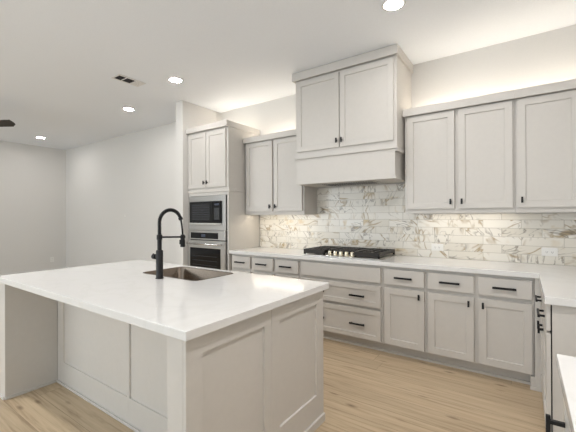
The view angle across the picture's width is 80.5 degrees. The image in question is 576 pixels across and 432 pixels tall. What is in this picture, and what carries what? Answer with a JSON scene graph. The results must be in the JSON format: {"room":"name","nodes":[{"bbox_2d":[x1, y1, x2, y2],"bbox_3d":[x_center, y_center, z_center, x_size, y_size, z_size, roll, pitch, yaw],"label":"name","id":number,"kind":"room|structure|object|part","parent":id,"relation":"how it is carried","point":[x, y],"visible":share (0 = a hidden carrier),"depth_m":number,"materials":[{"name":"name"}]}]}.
{"room":"kitchen","nodes":[
{"label":"kitchen","id":0,"kind":"room"},
{"bbox_2d":[0,141,65,273],"bbox_3d":[-7.756,-0.123,5.443,0.150,3.040,7.510,0,0,35],"label":"wall","id":1,"kind":"structure","parent":0,"point":[32,178],"depth_m":7.88,"materials":[{"name":"paint"}]},
{"bbox_2d":[0,267,65,274],"bbox_3d":[-7.683,1.332,5.394,0.014,0.130,7.510,0,0,35],"label":"baseboard","id":2,"kind":"structure","parent":1,"relation":"attached to","point":[59,267],"depth_m":7.90,"materials":[{"name":"white paint"}]},
{"bbox_2d":[66,122,175,267],"bbox_3d":[-3.371,-0.137,7.118,5.450,3.040,0.240,0,0,35],"label":"wall","id":3,"kind":"structure","parent":0,"point":[132,175],"depth_m":7.05,"materials":[{"name":"paint"}]},
{"bbox_2d":[176,100,219,265],"bbox_3d":[-1.374,-0.147,5.243,0.159,3.040,0.744,0,0,35],"label":"wall","id":4,"kind":"structure","parent":0,"point":[188,115],"depth_m":4.95,"materials":[{"name":"paint"}]},
{"bbox_2d":[0,338,545,431],"bbox_3d":[-3.495,1.437,2.545,10.545,0.120,8.000,0,0,35],"label":"floor","id":5,"kind":"structure","parent":0,"point":[365,389],"depth_m":2.47,"materials":[{"name":"brown wood"}]},
{"bbox_2d":[0,283,324,431],"bbox_3d":[-0.977,0.930,2.442,2.204,0.874,1.168,0,0,35],"label":"kitchen island","id":6,"kind":"object","parent":5,"relation":"on","point":[263,372],"visible":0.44,"depth_m":2.10,"materials":[{"name":"grey wood"}]},
{"bbox_3d":[-1.476,0.932,2.529,1.059,0.874,0.020,0,0,35],"label":"seating panel","id":7,"kind":"part","parent":6,"relation":"part of","materials":[{"name":"grey wood"}]},
{"bbox_3d":[-0.672,0.928,1.972,0.894,0.874,0.020,0,0,35],"label":"seating panel","id":8,"kind":"part","parent":6,"relation":"part of","materials":[{"name":"grey wood"}]},
{"bbox_3d":[-0.984,1.341,2.429,2.204,0.052,1.138,0,0,35],"label":"shoe molding","id":9,"kind":"part","parent":6,"relation":"part of","materials":[{"name":"grey wood"}]},
{"bbox_2d":[0,260,328,341],"bbox_3d":[-0.980,0.472,2.438,2.232,0.040,1.177,0,0,35],"label":"island countertop","id":10,"kind":"structure","parent":6,"relation":"on","point":[184,310],"depth_m":2.00,"materials":[{"name":"white stone"}]},
{"bbox_2d":[151,208,184,278],"bbox_3d":[-0.896,0.196,2.553,0.112,0.510,0.252,0,0,35],"label":"faucet","id":11,"kind":"object","parent":10,"relation":"on","point":[158,256],"visible":1,"depth_m":2.45,"materials":[{"name":"black metal"}]},
{"bbox_3d":[-0.867,0.157,2.557,0.041,0.023,0.212,0,0,35],"label":"docking arm","id":12,"kind":"part","parent":11,"relation":"part of","materials":[{"name":"black metal"}]},
{"bbox_2d":[143,267,232,280],"bbox_3d":[-0.798,0.572,2.693,0.667,0.246,0.405,0,0,35],"label":"sink","id":13,"kind":"object","parent":10,"relation":"in","point":[185,273],"visible":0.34,"depth_m":2.91,"materials":[{"name":"metal"}]},
{"bbox_3d":[-0.257,0.901,1.589,0.020,0.824,0.558,0,0,35],"label":"panel","id":14,"kind":"part","parent":6,"relation":"part of","materials":[{"name":"grey wood"}]},
{"bbox_3d":[0.064,0.900,2.051,0.020,0.824,0.564,0,0,35],"label":"panel","id":15,"kind":"part","parent":6,"relation":"part of","materials":[{"name":"grey wood"}]},
{"bbox_2d":[186,119,259,270],"bbox_3d":[-0.952,0.051,4.978,0.831,2.640,0.700,0,0,35],"label":"tall cabinet","id":16,"kind":"object","parent":5,"relation":"on","point":[216,150],"visible":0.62,"depth_m":4.70,"materials":[{"name":"grey wood"}]},
{"bbox_3d":[-1.302,-0.778,4.849,0.367,0.770,0.020,0,0,35],"label":"door","id":17,"kind":"part","parent":16,"relation":"part of","materials":[{"name":"grey wood"}]},
{"bbox_2d":[186,230,227,269],"bbox_3d":[-0.986,0.632,4.947,0.742,0.858,0.692,0,0,35],"label":"wall oven","id":18,"kind":"object","parent":16,"relation":"in","point":[206,249],"visible":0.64,"depth_m":4.68,"materials":[{"name":"silver metal"}]},
{"bbox_3d":[-1.167,0.386,4.686,0.688,0.024,0.057,0,0,35],"label":"handle","id":19,"kind":"part","parent":18,"relation":"part of","materials":[{"name":"silver metal"}]},
{"bbox_3d":[-1.138,0.266,4.729,0.742,0.126,0.032,0,0,35],"label":"control panel","id":20,"kind":"part","parent":18,"relation":"part of","materials":[{"name":"metal"}]},
{"bbox_2d":[189,195,226,230],"bbox_3d":[-0.973,-0.040,4.970,0.742,0.478,0.639,0,0,35],"label":"microwave","id":21,"kind":"object","parent":16,"relation":"in","point":[205,212],"visible":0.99,"depth_m":4.68,"materials":[{"name":"silver metal"}]},
{"bbox_3d":[-1.220,-0.052,4.779,0.478,0.294,0.037,0,0,35],"label":"door","id":22,"kind":"part","parent":21,"relation":"part of","materials":[{"name":"black glass"}]},
{"bbox_3d":[-1.156,0.109,4.733,0.634,0.026,0.041,0,0,35],"label":"door trim","id":23,"kind":"part","parent":21,"relation":"part of","materials":[{"name":"silver metal"}]},
{"bbox_3d":[-0.958,-0.054,4.598,0.154,0.294,0.037,0,0,35],"label":"control panel","id":24,"kind":"part","parent":21,"relation":"part of","materials":[{"name":"black glass"}]},
{"bbox_3d":[-1.036,-0.350,4.859,0.830,0.042,0.322,0,0,35],"label":"molding","id":25,"kind":"part","parent":16,"relation":"part of","materials":[{"name":"grey wood"}]},
{"bbox_3d":[-0.988,-0.779,4.631,0.375,0.770,0.020,0,0,35],"label":"door","id":26,"kind":"part","parent":16,"relation":"part of","materials":[{"name":"grey wood"}]},
{"bbox_3d":[-0.958,-1.229,4.986,0.821,0.080,0.688,0,0,35],"label":"crown","id":27,"kind":"part","parent":16,"relation":"part of","materials":[{"name":"grey wood"}]},
{"bbox_2d":[232,254,300,278],"bbox_3d":[-0.163,0.931,4.444,1.088,0.873,0.651,0,0,35],"label":"base cabinet","id":28,"kind":"object","parent":5,"relation":"on","point":[272,266],"visible":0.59,"depth_m":4.17,"materials":[{"name":"grey wood"}]},
{"bbox_3d":[-0.615,0.598,4.423,0.311,0.148,0.030,0,0,35],"label":"drawer","id":29,"kind":"part","parent":28,"relation":"part of","materials":[{"name":"grey wood"}]},
{"bbox_3d":[-0.613,0.980,4.422,0.311,0.547,0.030,0,0,35],"label":"door","id":30,"kind":"part","parent":28,"relation":"part of","materials":[{"name":"grey wood"}]},
{"bbox_3d":[-0.321,0.596,4.219,0.328,0.148,0.030,0,0,35],"label":"drawer","id":31,"kind":"part","parent":28,"relation":"part of","materials":[{"name":"grey wood"}]},
{"bbox_3d":[-0.320,0.979,4.219,0.328,0.547,0.030,0,0,35],"label":"door","id":32,"kind":"part","parent":28,"relation":"part of","materials":[{"name":"grey wood"}]},
{"bbox_3d":[-0.021,0.595,4.011,0.326,0.148,0.030,0,0,35],"label":"drawer","id":33,"kind":"part","parent":28,"relation":"part of","materials":[{"name":"grey wood"}]},
{"bbox_3d":[-0.019,0.978,4.011,0.326,0.547,0.030,0,0,35],"label":"door","id":34,"kind":"part","parent":28,"relation":"part of","materials":[{"name":"grey wood"}]},
{"bbox_2d":[300,259,385,351],"bbox_3d":[0.685,0.927,3.856,0.974,0.873,0.651,0,0,35],"label":"base cabinet","id":35,"kind":"object","parent":5,"relation":"on","point":[353,302],"visible":0.65,"depth_m":3.54,"materials":[{"name":"grey wood"}]},
{"bbox_3d":[0.530,0.808,3.629,0.930,0.214,0.030,0,0,35],"label":"drawer","id":36,"kind":"part","parent":35,"relation":"part of","materials":[{"name":"grey wood"}]},
{"bbox_3d":[0.532,1.097,3.629,0.930,0.303,0.030,0,0,35],"label":"drawer","id":37,"kind":"part","parent":35,"relation":"part of","materials":[{"name":"grey wood"}]},
{"bbox_3d":[0.698,1.101,3.474,0.165,0.017,0.036,0,0,35],"label":"bar pull","id":38,"kind":"part","parent":35,"relation":"part of","materials":[{"name":"black metal"}]},
{"bbox_2d":[383,266,427,361],"bbox_3d":[1.252,0.924,3.463,0.404,0.873,0.651,0,0,35],"label":"base cabinet","id":39,"kind":"object","parent":5,"relation":"on","point":[404,289],"visible":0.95,"depth_m":3.23,"materials":[{"name":"grey wood"}]},
{"bbox_3d":[1.078,0.590,3.209,0.165,0.017,0.036,0,0,35],"label":"bar pull","id":40,"kind":"part","parent":39,"relation":"part of","materials":[{"name":"black metal"}]},
{"bbox_3d":[1.096,0.590,3.237,0.371,0.148,0.030,0,0,35],"label":"drawer","id":41,"kind":"part","parent":39,"relation":"part of","materials":[{"name":"grey wood"}]},
{"bbox_3d":[1.098,0.972,3.236,0.371,0.547,0.030,0,0,35],"label":"door","id":42,"kind":"part","parent":39,"relation":"part of","materials":[{"name":"grey wood"}]},
{"bbox_2d":[426,270,534,384],"bbox_3d":[1.750,0.921,3.118,0.805,0.873,0.651,0,0,35],"label":"base cabinet","id":43,"kind":"object","parent":5,"relation":"on","point":[477,323],"visible":0.99,"depth_m":2.86,"materials":[{"name":"grey wood"}]},
{"bbox_3d":[1.407,0.588,2.982,0.165,0.017,0.036,0,0,35],"label":"bar pull","id":44,"kind":"part","parent":43,"relation":"part of","materials":[{"name":"black metal"}]},
{"bbox_3d":[1.427,0.588,3.007,0.371,0.148,0.030,0,0,35],"label":"drawer","id":45,"kind":"part","parent":43,"relation":"part of","materials":[{"name":"grey wood"}]},
{"bbox_3d":[1.429,0.971,3.006,0.371,0.547,0.030,0,0,35],"label":"door","id":46,"kind":"part","parent":43,"relation":"part of","materials":[{"name":"grey wood"}]},
{"bbox_3d":[1.741,0.587,2.750,0.165,0.017,0.036,0,0,35],"label":"bar pull","id":47,"kind":"part","parent":43,"relation":"part of","materials":[{"name":"black metal"}]},
{"bbox_3d":[1.760,0.586,2.776,0.369,0.148,0.030,0,0,35],"label":"drawer","id":48,"kind":"part","parent":43,"relation":"part of","materials":[{"name":"grey wood"}]},
{"bbox_3d":[1.762,0.969,2.776,0.369,0.547,0.030,0,0,35],"label":"door","id":49,"kind":"part","parent":43,"relation":"part of","materials":[{"name":"grey wood"}]},
{"bbox_2d":[530,278,575,431],"bbox_3d":[2.098,0.919,2.341,0.713,0.873,1.529,0,0,35],"label":"base cabinet","id":50,"kind":"object","parent":5,"relation":"on","point":[555,325],"visible":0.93,"depth_m":1.87,"materials":[{"name":"grey wood"}]},
{"bbox_2d":[229,247,575,307],"bbox_3d":[0.763,0.468,3.264,3.958,0.042,1.560,0,0,35],"label":"countertop","id":51,"kind":"structure","parent":50,"relation":"on","point":[557,282],"depth_m":3.03,"materials":[{"name":"white stone"}]},
{"bbox_2d":[303,246,395,260],"bbox_3d":[0.680,0.409,3.857,0.910,0.076,0.515,0,0,35],"label":"gas cooktop","id":52,"kind":"object","parent":51,"relation":"in","point":[378,254],"visible":1,"depth_m":3.71,"materials":[{"name":"metal"}]},
{"bbox_3d":[1.786,0.591,2.436,0.036,0.017,0.165,0,0,35],"label":"bar pull","id":53,"kind":"part","parent":50,"relation":"part of","materials":[{"name":"black metal"}]},
{"bbox_3d":[1.627,0.732,2.200,0.030,0.052,0.016,0,0,35],"label":"knob","id":54,"kind":"part","parent":50,"relation":"part of","materials":[{"name":"black metal"}]},
{"bbox_3d":[1.536,0.591,2.075,0.036,0.017,0.165,0,0,35],"label":"bar pull","id":55,"kind":"part","parent":50,"relation":"part of","materials":[{"name":"black metal"}]},
{"bbox_3d":[1.809,0.562,2.420,0.020,0.146,0.430,0,0,35],"label":"drawer","id":56,"kind":"part","parent":50,"relation":"part of","materials":[{"name":"grey wood"}]},
{"bbox_3d":[1.811,0.945,2.419,0.020,0.593,0.430,0,0,35],"label":"door","id":57,"kind":"part","parent":50,"relation":"part of","materials":[{"name":"grey wood"}]},
{"bbox_3d":[1.559,0.562,2.059,0.020,0.146,0.423,0,0,35],"label":"drawer","id":58,"kind":"part","parent":50,"relation":"part of","materials":[{"name":"grey wood"}]},
{"bbox_3d":[1.556,0.946,2.052,0.020,0.593,0.437,0,0,35],"label":"door","id":59,"kind":"part","parent":50,"relation":"part of","materials":[{"name":"grey wood"}]},
{"bbox_3d":[1.712,0.919,1.704,0.620,0.873,0.020,0,0,35],"label":"panel","id":60,"kind":"part","parent":50,"relation":"part of","materials":[{"name":"grey wood"}]},
{"bbox_2d":[546,398,570,431],"bbox_3d":[0.881,0.921,0.568,0.693,0.873,0.798,0,0,35],"label":"base cabinet","id":61,"kind":"object","parent":5,"relation":"on","point":[565,424],"visible":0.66,"depth_m":1.01,"materials":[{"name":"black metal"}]},
{"bbox_3d":[0.795,0.683,1.014,0.046,0.170,0.012,0,0,35],"label":"bar pull","id":62,"kind":"part","parent":61,"relation":"part of","materials":[{"name":"black metal"}]},
{"bbox_2d":[557,354,575,431],"bbox_3d":[0.892,0.463,0.558,0.661,0.042,0.854,0,0,35],"label":"countertop","id":63,"kind":"structure","parent":61,"relation":"on","point":[566,365],"depth_m":0.91,"materials":[{"name":"white stone"}]},
{"bbox_3d":[0.752,0.870,0.893,0.020,0.747,0.385,0,0,35],"label":"door","id":64,"kind":"part","parent":61,"relation":"part of","materials":[{"name":"grey wood"}]},
{"bbox_2d":[0,0,575,149],"bbox_3d":[-3.506,-1.724,2.550,10.545,0.120,8.000,0,0,35],"label":"ceiling","id":65,"kind":"structure","parent":0,"point":[59,59],"depth_m":3.33,"materials":[{"name":"paint"}]},
{"bbox_2d":[0,120,14,126],"bbox_3d":[-4.666,-1.440,4.761,1.271,0.430,1.133,0,0,35],"label":"ceiling fan","id":66,"kind":"object","parent":65,"relation":"hanging from","point":[3,123],"visible":1,"depth_m":4.84,"materials":[{"name":"black metal"}]},
{"bbox_2d":[111,74,145,86],"bbox_3d":[-1.961,-1.661,4.177,0.180,0.010,0.345,0,0,35],"label":"ceiling vent","id":67,"kind":"object","parent":65,"relation":"in","point":[119,77],"visible":1,"depth_m":4.17,"materials":[{"name":"white metal"}]},
{"bbox_2d":[122,107,134,110],"bbox_3d":[-2.486,-1.659,5.289,0.184,0.008,0.184,0,0,35],"label":"recessed light","id":68,"kind":"object","parent":65,"relation":"in","point":[123,108],"visible":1,"depth_m":5.29,"materials":[{"name":"white paint"}]},
{"bbox_2d":[168,77,182,82],"bbox_3d":[-1.386,-1.664,4.176,0.184,0.008,0.184,0,0,35],"label":"recessed light","id":69,"kind":"object","parent":65,"relation":"in","point":[171,79],"visible":1,"depth_m":4.17,"materials":[{"name":"white paint"}]},
{"bbox_2d":[382,0,405,11],"bbox_3d":[0.831,-1.675,2.696,0.184,0.008,0.184,0,0,35],"label":"recessed light","id":70,"kind":"object","parent":65,"relation":"in","point":[390,5],"visible":1,"depth_m":2.70,"materials":[{"name":"white paint"}]},
{"bbox_2d":[220,24,575,348],"bbox_3d":[0.947,-0.157,4.179,4.995,3.040,0.150,0,0,35],"label":"wall","id":71,"kind":"structure","parent":0,"point":[547,57],"depth_m":3.41,"materials":[{"name":"paint"}]},
{"bbox_2d":[243,129,316,214],"bbox_3d":[-0.131,-0.549,4.603,0.972,1.062,0.379,0,0,35],"label":"upper cabinet","id":72,"kind":"object","parent":71,"relation":"attached to","point":[270,162],"visible":0.86,"depth_m":4.44,"materials":[{"name":"grey wood"}]},
{"bbox_3d":[-0.396,-0.529,4.610,0.450,0.935,0.028,0,0,35],"label":"door","id":73,"kind":"part","parent":72,"relation":"part of","materials":[{"name":"grey wood"}]},
{"bbox_3d":[-0.133,-1.042,4.604,0.971,0.075,0.376,0,0,35],"label":"crown","id":74,"kind":"part","parent":72,"relation":"part of","materials":[{"name":"grey wood"}]},
{"bbox_3d":[-0.010,-0.531,4.342,0.435,0.935,0.028,0,0,35],"label":"door","id":75,"kind":"part","parent":72,"relation":"part of","materials":[{"name":"grey wood"}]},
{"bbox_2d":[292,44,412,187],"bbox_3d":[0.714,-1.020,3.892,1.238,1.308,0.584,0,0,35],"label":"range hood","id":76,"kind":"object","parent":71,"relation":"attached to","point":[350,121],"visible":0.96,"depth_m":3.62,"materials":[{"name":"grey wood"}]},
{"bbox_3d":[0.325,-1.157,3.855,0.546,0.817,0.020,0,0,35],"label":"door","id":77,"kind":"part","parent":76,"relation":"part of","materials":[{"name":"grey wood"}]},
{"bbox_3d":[0.726,-0.660,3.896,1.209,0.041,0.563,0,0,35],"label":"molding","id":78,"kind":"part","parent":76,"relation":"part of","materials":[{"name":"grey wood"}]},
{"bbox_3d":[0.713,-1.628,3.895,1.238,0.092,0.578,0,0,35],"label":"crown","id":79,"kind":"part","parent":76,"relation":"part of","materials":[{"name":"grey wood"}]},
{"bbox_3d":[0.797,-1.159,3.527,0.580,0.817,0.020,0,0,35],"label":"door","id":80,"kind":"part","parent":76,"relation":"part of","materials":[{"name":"grey wood"}]},
{"bbox_2d":[260,184,575,265],"bbox_3d":[1.203,0.042,3.903,3.960,0.808,0.012,0,0,35],"label":"backsplash","id":81,"kind":"structure","parent":71,"relation":"attached to","point":[374,216],"depth_m":3.79,"materials":[{"name":"stone"}]},
{"bbox_2d":[431,243,442,250],"bbox_3d":[1.584,0.331,3.626,0.118,0.076,0.008,0,0,35],"label":"wall outlet","id":82,"kind":"object","parent":71,"relation":"attached to","point":[434,246],"visible":1,"depth_m":3.63,"materials":[{"name":"white plastic"}]},
{"bbox_2d":[403,90,514,213],"bbox_3d":[1.664,-0.557,3.358,0.953,1.062,0.379,0,0,35],"label":"upper cabinet","id":83,"kind":"object","parent":71,"relation":"attached to","point":[460,154],"visible":0.95,"depth_m":3.19,"materials":[{"name":"grey wood"}]},
{"bbox_3d":[1.400,-0.538,3.364,0.436,0.935,0.028,0,0,35],"label":"door","id":84,"kind":"part","parent":83,"relation":"part of","materials":[{"name":"grey wood"}]},
{"bbox_3d":[1.663,-1.051,3.360,0.953,0.075,0.376,0,0,35],"label":"crown","id":85,"kind":"part","parent":83,"relation":"part of","materials":[{"name":"grey wood"}]},
{"bbox_3d":[1.784,-0.540,3.099,0.429,0.935,0.028,0,0,35],"label":"door","id":86,"kind":"part","parent":83,"relation":"part of","materials":[{"name":"grey wood"}]},
{"bbox_2d":[515,79,575,212],"bbox_3d":[2.390,-0.561,2.856,0.810,1.062,0.379,0,0,35],"label":"upper cabinet","id":87,"kind":"object","parent":71,"relation":"attached to","point":[545,114],"visible":1,"depth_m":2.84,"materials":[{"name":"grey wood"}]},
{"bbox_3d":[2.388,-1.054,2.857,0.810,0.075,0.376,0,0,35],"label":"crown","id":88,"kind":"part","parent":87,"relation":"part of","materials":[{"name":"grey wood"}]},
{"bbox_2d":[541,247,557,256],"bbox_3d":[2.365,0.326,3.084,0.118,0.076,0.008,0,0,35],"label":"wall outlet","id":89,"kind":"object","parent":71,"relation":"attached to","point":[544,251],"visible":1,"depth_m":3.08,"materials":[{"name":"white plastic"}]}
]}

